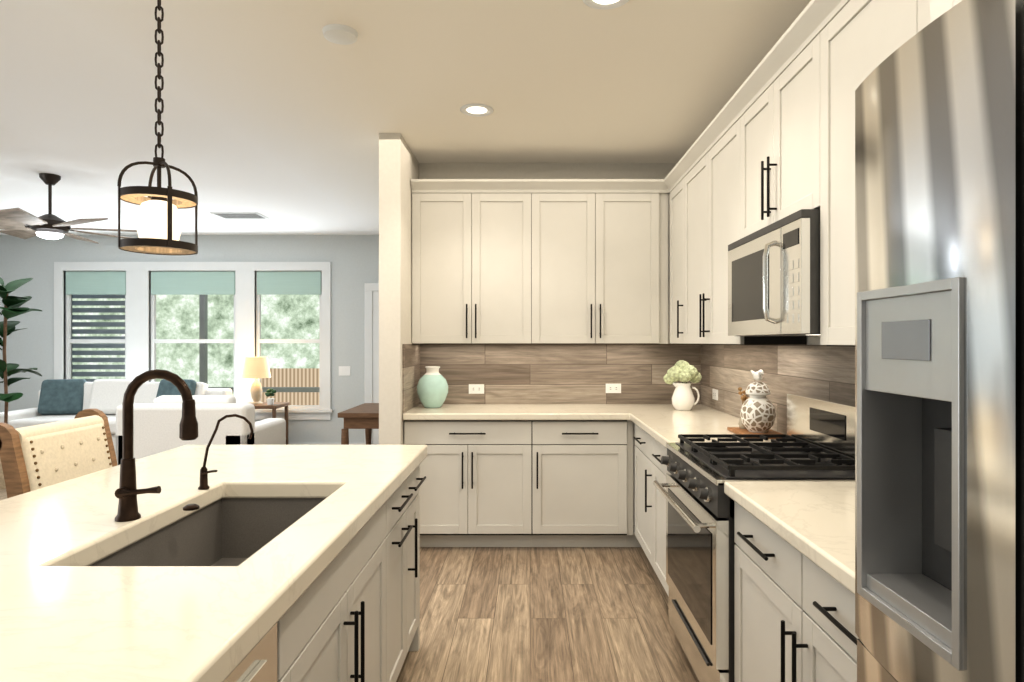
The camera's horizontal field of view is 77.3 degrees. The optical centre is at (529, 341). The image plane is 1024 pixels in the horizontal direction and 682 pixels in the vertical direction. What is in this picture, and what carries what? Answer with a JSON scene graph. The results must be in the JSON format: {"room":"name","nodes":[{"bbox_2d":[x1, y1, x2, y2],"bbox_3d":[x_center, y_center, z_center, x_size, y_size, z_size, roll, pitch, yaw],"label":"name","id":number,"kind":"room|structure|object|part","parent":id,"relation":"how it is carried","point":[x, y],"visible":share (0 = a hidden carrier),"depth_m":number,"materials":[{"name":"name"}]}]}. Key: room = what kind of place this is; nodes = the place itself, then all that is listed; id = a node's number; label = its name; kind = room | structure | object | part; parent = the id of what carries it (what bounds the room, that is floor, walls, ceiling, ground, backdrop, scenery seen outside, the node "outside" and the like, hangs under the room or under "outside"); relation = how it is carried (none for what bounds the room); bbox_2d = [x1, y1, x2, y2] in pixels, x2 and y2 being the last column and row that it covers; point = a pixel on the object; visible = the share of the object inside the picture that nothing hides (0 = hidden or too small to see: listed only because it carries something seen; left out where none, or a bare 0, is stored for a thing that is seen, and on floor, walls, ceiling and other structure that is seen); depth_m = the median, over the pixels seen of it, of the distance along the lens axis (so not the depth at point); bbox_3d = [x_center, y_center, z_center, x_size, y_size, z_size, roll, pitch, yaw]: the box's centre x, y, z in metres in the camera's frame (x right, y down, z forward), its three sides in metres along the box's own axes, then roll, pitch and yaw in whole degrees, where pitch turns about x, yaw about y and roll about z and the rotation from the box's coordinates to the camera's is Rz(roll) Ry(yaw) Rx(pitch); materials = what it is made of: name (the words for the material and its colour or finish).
{"room":"kitchen","nodes":[
{"label":"kitchen","id":0,"kind":"room"},
{"bbox_2d":[0,235,378,442],"bbox_3d":[-4.140,0.015,8.175,6.320,2.740,0.150,0,0,0],"label":"wall","id":1,"kind":"structure","parent":0,"point":[353,260],"depth_m":8.10,"materials":[{"name":"paint"}]},
{"bbox_2d":[54,262,332,419],"bbox_3d":[-4.265,-0.015,8.146,3.550,1.993,0.207,0,0,0],"label":"window","id":2,"kind":"structure","parent":1,"relation":"in","point":[138,331],"depth_m":8.08,"materials":[{"name":"white wood"}]},
{"bbox_2d":[66,272,320,294],"bbox_3d":[-4.265,-0.747,8.117,3.230,0.290,0.023,0,0,0],"label":"shades","id":3,"kind":"object","parent":2,"relation":"attached to","point":[195,283],"visible":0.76,"depth_m":8.11,"materials":[{"name":"green fabric"}]},
{"bbox_2d":[288,443,364,444],"bbox_3d":[-4.695,1.330,8.092,5.210,0.110,0.015,0,0,0],"label":"baseboard","id":4,"kind":"structure","parent":1,"relation":"attached to","point":[324,443],"depth_m":8.07,"materials":[{"name":"white wood"}]},
{"bbox_2d":[339,366,350,375],"bbox_3d":[-2.345,0.365,8.094,0.150,0.120,0.011,0,0,0],"label":"light switch","id":5,"kind":"object","parent":1,"relation":"attached to","point":[344,370],"depth_m":8.09,"materials":[{"name":"plastic"}]},
{"bbox_2d":[365,283,378,444],"bbox_3d":[-1.536,0.320,8.090,1.108,2.130,0.020,0,0,0],"label":"door frame","id":6,"kind":"structure","parent":1,"relation":"attached to","point":[371,342],"depth_m":8.08,"materials":[{"name":"white wood"}]},
{"bbox_2d":[0,489,698,681],"bbox_3d":[-3.000,1.435,3.200,9.200,0.100,10.400,0,0,0],"label":"floor","id":7,"kind":"structure","parent":0,"point":[544,614],"depth_m":3.21,"materials":[{"name":"brown wood"}]},
{"bbox_2d":[0,277,41,488],"bbox_3d":[-5.040,0.360,6.155,0.589,2.049,0.581,0,0,0],"label":"plant","id":8,"kind":"object","parent":7,"relation":"on","point":[11,308],"visible":0.77,"depth_m":6.14,"materials":[{"name":"green plant"}]},
{"bbox_2d":[0,409,116,497],"bbox_3d":[-1.601,0.834,2.450,0.608,1.106,0.502,0,0,0],"label":"chair","id":9,"kind":"object","parent":7,"relation":"on","point":[34,457],"visible":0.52,"depth_m":2.36,"materials":[{"name":"beige fabric"}]},
{"bbox_2d":[0,379,231,453],"bbox_3d":[-4.575,0.903,7.100,2.150,0.965,0.900,0,0,0],"label":"sofa","id":10,"kind":"object","parent":7,"relation":"on","point":[62,399],"visible":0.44,"depth_m":7.14,"materials":[{"name":"fabric"}]},
{"bbox_2d":[116,395,285,464],"bbox_3d":[-2.905,0.924,5.770,1.090,0.922,0.940,0,0,0],"label":"sofa","id":11,"kind":"object","parent":7,"relation":"on","point":[156,422],"visible":0.54,"depth_m":5.30,"materials":[{"name":"fabric"}]},
{"bbox_2d":[249,402,289,444],"bbox_3d":[-3.220,1.065,7.720,0.480,0.640,0.440,0,0,0],"label":"side table","id":12,"kind":"object","parent":7,"relation":"on","point":[274,406],"visible":0.29,"depth_m":7.64,"materials":[{"name":"brown wood"}]},
{"bbox_2d":[242,357,270,403],"bbox_3d":[-3.300,0.462,7.720,0.330,0.564,0.330,0,0,0],"label":"table lamp","id":13,"kind":"object","parent":12,"relation":"on","point":[256,368],"visible":1,"depth_m":7.63,"materials":[{"name":"beige fabric"}]},
{"bbox_3d":[-3.300,0.305,7.720,0.330,0.250,0.330,0,0,0],"label":"lamp shade","id":14,"kind":"part","parent":13,"relation":"part of","materials":[{"name":"beige fabric"}]},
{"bbox_2d":[265,388,275,404],"bbox_3d":[-3.090,0.649,7.620,0.139,0.190,0.130,0,0,0],"label":"plant","id":15,"kind":"object","parent":12,"relation":"on","point":[270,392],"visible":1,"depth_m":7.59,"materials":[{"name":"green plant"}]},
{"bbox_2d":[220,457,425,681],"bbox_3d":[-0.864,0.956,1.566,0.808,0.858,2.668,0,0,0],"label":"kitchen island","id":16,"kind":"object","parent":7,"relation":"on","point":[357,620],"depth_m":1.84,"materials":[{"name":"paint"}]},
{"bbox_2d":[0,445,426,681],"bbox_3d":[-1.025,0.508,1.570,1.110,0.077,2.740,0,0,0],"label":"island countertop","id":17,"kind":"structure","parent":16,"relation":"on","point":[67,615],"depth_m":1.31,"materials":[{"name":"beige stone"}]},
{"bbox_2d":[108,369,203,520],"bbox_3d":[-0.991,0.271,1.736,0.214,0.397,0.168,0,0,0],"label":"faucet","id":18,"kind":"object","parent":17,"relation":"on","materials":[{"name":"black metal"}]},
{"bbox_2d":[96,493,319,560],"bbox_3d":[-0.825,0.622,1.750,0.434,0.215,0.824,0,0,0],"label":"sink","id":19,"kind":"object","parent":17,"relation":"in","point":[230,524],"depth_m":2.14,"materials":[{"name":"grey metal"}]},
{"bbox_2d":[196,414,255,488],"bbox_3d":[-0.974,0.350,2.049,0.177,0.239,0.037,0,0,0],"label":"faucet","id":20,"kind":"object","parent":17,"relation":"on","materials":[{"name":"black metal"}]},
{"bbox_2d":[338,403,378,444],"bbox_3d":[-1.330,0.995,5.900,0.620,0.780,0.900,0,0,0],"label":"console table","id":21,"kind":"object","parent":7,"relation":"on","point":[365,416],"visible":0.27,"depth_m":5.49,"materials":[{"name":"brown wood"}]},
{"bbox_2d":[420,452,542,546],"bbox_3d":[-0.381,0.950,4.539,0.910,0.870,0.607,0,0,0],"label":"base cabinet","id":22,"kind":"object","parent":7,"relation":"on","point":[468,499],"depth_m":4.24,"materials":[{"name":"paint"}]},
{"bbox_2d":[403,404,775,451],"bbox_3d":[0.230,0.491,3.928,2.134,0.044,1.840,0,0,0],"label":"countertop","id":23,"kind":"structure","parent":22,"relation":"on","point":[449,427],"depth_m":4.23,"materials":[{"name":"beige stone"}]},
{"bbox_2d":[417,366,447,407],"bbox_3d":[-0.700,0.323,4.600,0.226,0.293,0.226,0,0,0],"label":"vase","id":24,"kind":"object","parent":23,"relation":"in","point":[432,388],"visible":1,"depth_m":4.53,"materials":[{"name":"ceramic"}]},
{"bbox_2d":[663,360,701,410],"bbox_3d":[1.062,0.298,4.431,0.261,0.342,0.178,0,0,0],"label":"pitcher","id":25,"kind":"object","parent":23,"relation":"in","point":[684,373],"visible":1,"depth_m":4.38,"materials":[{"name":"white ceramic"}]},
{"bbox_2d":[727,370,781,438],"bbox_3d":[1.150,0.303,3.250,0.200,0.332,0.320,0,0,0],"label":"ginger jar","id":26,"kind":"object","parent":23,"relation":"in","point":[757,414],"visible":0.98,"depth_m":3.18,"materials":[{"name":"white ceramic"}]},
{"bbox_2d":[727,427,781,438],"bbox_3d":[1.150,0.461,3.250,0.200,0.016,0.320,0,0,0],"label":"tray","id":27,"kind":"object","parent":23,"relation":"on","point":[737,430],"depth_m":3.20,"materials":[{"name":"brown wood"}]},
{"bbox_2d":[543,452,630,546],"bbox_3d":[0.321,0.950,4.539,0.737,0.870,0.607,0,0,0],"label":"base cabinet","id":28,"kind":"object","parent":7,"relation":"on","point":[587,495],"depth_m":4.24,"materials":[{"name":"paint"}]},
{"bbox_2d":[631,452,646,555],"bbox_3d":[0.992,0.950,3.880,0.605,0.870,0.702,0,0,0],"label":"base cabinet","id":29,"kind":"object","parent":7,"relation":"on","point":[639,537],"depth_m":4.07,"materials":[{"name":"paint"}]},
{"bbox_2d":[647,452,668,596],"bbox_3d":[0.992,0.950,3.330,0.605,0.870,0.641,0,0,0],"label":"base cabinet","id":30,"kind":"object","parent":7,"relation":"on","point":[656,502],"depth_m":3.50,"materials":[{"name":"paint"}]},
{"bbox_2d":[653,393,854,681],"bbox_3d":[0.929,0.812,2.587,0.722,1.145,0.810,0,0,0],"label":"range","id":31,"kind":"object","parent":7,"relation":"on","point":[816,442],"visible":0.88,"depth_m":2.44,"materials":[{"name":"silver metal"}]},
{"bbox_2d":[734,504,858,681],"bbox_3d":[0.992,0.950,1.625,0.605,0.870,1.080,0,0,0],"label":"base cabinet","id":32,"kind":"object","parent":7,"relation":"on","point":[791,624],"depth_m":1.74,"materials":[{"name":"paint"}]},
{"bbox_2d":[724,481,854,595],"bbox_3d":[0.976,0.491,1.627,0.642,0.044,1.080,0,0,0],"label":"countertop","id":33,"kind":"structure","parent":32,"relation":"on","point":[815,519],"depth_m":1.74,"materials":[{"name":"beige stone"}]},
{"bbox_2d":[855,0,1023,681],"bbox_3d":[0.902,0.485,0.605,0.765,1.800,0.910,0,0,0],"label":"fridge","id":34,"kind":"object","parent":7,"relation":"on","point":[939,349],"visible":1,"depth_m":0.82,"materials":[{"name":"metal"}]},
{"bbox_2d":[379,133,418,444],"bbox_3d":[-0.910,0.015,6.125,0.140,2.740,3.950,0,0,0],"label":"wall","id":35,"kind":"structure","parent":0,"point":[398,166],"depth_m":4.15,"materials":[{"name":"paint"}]},
{"bbox_2d":[402,344,419,412],"bbox_3d":[-0.835,0.241,4.525,0.008,0.456,0.630,0,0,0],"label":"backsplash","id":36,"kind":"structure","parent":35,"relation":"attached to","point":[410,369],"depth_m":4.45,"materials":[{"name":"brown tile"}]},
{"bbox_2d":[0,0,810,234],"bbox_3d":[-3.000,-1.405,3.200,9.200,0.100,10.400,0,0,0],"label":"ceiling","id":37,"kind":"structure","parent":0,"point":[281,115],"depth_m":3.48,"materials":[{"name":"paint"}]},
{"bbox_2d":[0,173,136,243],"bbox_3d":[-3.900,-1.096,5.200,1.406,0.518,1.406,0,0,0],"label":"ceiling fan","id":38,"kind":"object","parent":37,"relation":"hanging from","point":[15,221],"visible":1,"depth_m":5.14,"materials":[{"name":"metal"}]},
{"bbox_2d":[117,0,197,254],"bbox_3d":[-1.130,-0.816,1.950,0.210,1.076,0.210,0,0,0],"label":"pendant light","id":39,"kind":"object","parent":37,"relation":"hanging from","point":[158,223],"visible":1,"depth_m":1.91,"materials":[{"name":"black metal"}]},
{"bbox_3d":[-1.130,-0.363,1.950,0.122,0.127,0.122,0,0,0],"label":"glass","id":40,"kind":"part","parent":39,"relation":"part of","materials":[{"name":"white glass"}]},
{"bbox_2d":[210,213,268,218],"bbox_3d":[-3.100,-1.350,6.850,0.500,0.009,0.300,0,0,0],"label":"ceiling vent","id":41,"kind":"object","parent":37,"relation":"in","point":[241,215],"visible":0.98,"depth_m":6.81,"materials":[{"name":"white metal"}]},
{"bbox_2d":[322,24,357,44],"bbox_3d":[-0.830,-1.340,2.800,0.150,0.030,0.150,0,0,0],"label":"smoke detector","id":42,"kind":"object","parent":37,"relation":"attached to","point":[341,34],"visible":1,"depth_m":2.77,"materials":[{"name":"white plastic"}]},
{"bbox_2d":[460,103,492,116],"bbox_3d":[-0.310,-1.349,3.730,0.194,0.011,0.194,0,0,0],"label":"recessed light","id":43,"kind":"object","parent":37,"relation":"in","point":[477,110],"visible":1,"depth_m":3.72,"materials":[{"name":"beige"}]},
{"bbox_2d":[583,0,628,9],"bbox_3d":[0.300,-1.349,2.500,0.194,0.011,0.194,0,0,0],"label":"recessed light","id":44,"kind":"object","parent":37,"relation":"in","point":[604,4],"visible":1,"depth_m":2.55,"materials":[{"name":"beige"}]},
{"bbox_2d":[419,163,676,524],"bbox_3d":[0.230,0.015,4.925,2.140,2.740,0.150,0,0,0],"label":"wall","id":45,"kind":"structure","parent":0,"point":[544,170],"depth_m":4.85,"materials":[{"name":"paint"}]},
{"bbox_2d":[411,180,542,343],"bbox_3d":[-0.383,-0.564,4.685,0.906,1.152,0.319,0,0,0],"label":"upper cabinet","id":46,"kind":"object","parent":45,"relation":"attached to","point":[539,260],"depth_m":4.53,"materials":[{"name":"paint"}]},
{"bbox_2d":[420,344,700,403],"bbox_3d":[0.226,0.241,4.845,2.130,0.456,0.008,0,0,0],"label":"backsplash","id":47,"kind":"structure","parent":45,"relation":"attached to","point":[544,373],"depth_m":4.84,"materials":[{"name":"brown tile"}]},
{"bbox_2d":[469,384,483,393],"bbox_3d":[-0.405,0.355,4.836,0.116,0.072,0.008,0,0,0],"label":"electrical outlet","id":48,"kind":"object","parent":47,"relation":"attached to","point":[476,388],"visible":1,"depth_m":4.83,"materials":[{"name":"plastic"}]},
{"bbox_2d":[606,384,620,392],"bbox_3d":[0.630,0.350,4.836,0.116,0.072,0.008,0,0,0],"label":"electrical outlet","id":49,"kind":"object","parent":47,"relation":"attached to","point":[613,388],"visible":1,"depth_m":4.83,"materials":[{"name":"plastic"}]},
{"bbox_2d":[543,180,666,343],"bbox_3d":[0.468,-0.564,4.685,1.033,1.152,0.319,0,0,0],"label":"upper cabinet","id":50,"kind":"object","parent":45,"relation":"attached to","point":[605,241],"depth_m":4.53,"materials":[{"name":"paint"}]},
{"bbox_2d":[704,336,819,417],"bbox_3d":[1.375,0.015,1.650,0.150,2.740,6.700,0,0,0],"label":"wall","id":51,"kind":"structure","parent":0,"point":[812,340],"depth_m":2.94,"materials":[{"name":"paint"}]},
{"bbox_2d":[667,168,678,343],"bbox_3d":[1.140,-0.564,4.271,0.310,1.152,0.500,0,0,0],"label":"upper cabinet","id":52,"kind":"object","parent":51,"relation":"attached to","point":[673,180],"depth_m":4.41,"materials":[{"name":"paint"}]},
{"bbox_2d":[679,92,805,344],"bbox_3d":[1.140,-0.564,3.540,0.310,1.152,1.199,0,0,0],"label":"upper cabinet","id":53,"kind":"object","parent":51,"relation":"attached to","point":[711,174],"depth_m":3.48,"materials":[{"name":"paint"}]},
{"bbox_2d":[701,344,854,434],"bbox_3d":[1.295,0.241,2.965,0.008,0.456,3.750,0,0,0],"label":"backsplash","id":54,"kind":"structure","parent":51,"relation":"attached to","point":[819,370],"depth_m":3.33,"materials":[{"name":"brown tile"}]},
{"bbox_2d":[712,389,717,399],"bbox_3d":[1.286,0.365,4.450,0.008,0.072,0.116,0,0,0],"label":"electrical outlet","id":55,"kind":"object","parent":54,"relation":"attached to","point":[714,394],"visible":0.98,"depth_m":4.45,"materials":[{"name":"plastic"}]},
{"bbox_2d":[743,0,818,237],"bbox_3d":[1.140,-0.799,2.587,0.310,0.680,0.825,0,0,0],"label":"upper cabinet","id":56,"kind":"object","parent":51,"relation":"attached to","point":[781,101],"depth_m":2.49,"materials":[{"name":"paint"}]},
{"bbox_2d":[728,209,819,335],"bbox_3d":[1.081,-0.239,2.587,0.408,0.428,0.810,0,0,0],"label":"microwave","id":57,"kind":"object","parent":56,"relation":"attached to","point":[774,279],"visible":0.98,"depth_m":2.39,"materials":[{"name":"silver metal"}]},
{"bbox_3d":[0.903,-0.225,2.412,0.050,0.314,0.020,0,0,0],"label":"handle","id":58,"kind":"part","parent":57,"relation":"part of","materials":[{"name":"silver metal"}]},
{"bbox_2d":[819,0,914,345],"bbox_3d":[1.140,-0.564,1.660,0.310,1.152,1.150,0,0,0],"label":"upper cabinet","id":59,"kind":"object","parent":51,"relation":"attached to","point":[856,36],"depth_m":2.03,"materials":[{"name":"paint"}]},
{"bbox_2d":[915,0,962,33],"bbox_3d":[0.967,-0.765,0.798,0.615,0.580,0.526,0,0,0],"label":"upper cabinet","id":60,"kind":"object","parent":51,"relation":"attached to","point":[926,11],"depth_m":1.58,"materials":[{"name":"paint"}]},
{"label":"outside","id":61,"kind":"structure","parent":0,"visible":0},
{"bbox_2d":[72,295,318,404],"bbox_3d":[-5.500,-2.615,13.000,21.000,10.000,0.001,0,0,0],"label":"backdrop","id":62,"kind":"structure","parent":61,"point":[286,317],"depth_m":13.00,"materials":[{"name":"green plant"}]},
{"bbox_3d":[-5.500,1.455,10.700,21.000,0.100,4.600,0,0,0],"label":"ground","id":63,"kind":"structure","parent":61,"visible":0},
{"bbox_2d":[72,295,124,381],"bbox_3d":[-6.225,0.035,9.015,1.550,2.700,0.070,0,0,0],"label":"louver","id":64,"kind":"object","parent":63,"relation":"on","point":[98,331],"visible":0.06,"depth_m":9.00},
{"bbox_2d":[199,295,318,391],"bbox_3d":[-4.000,-0.115,10.545,10.000,3.000,0.110,0,0,0],"label":"porch","id":65,"kind":"object","parent":63,"relation":"on","point":[203,334],"visible":0.08,"depth_m":10.52,"materials":[{"name":"grey wood"}]}
]}

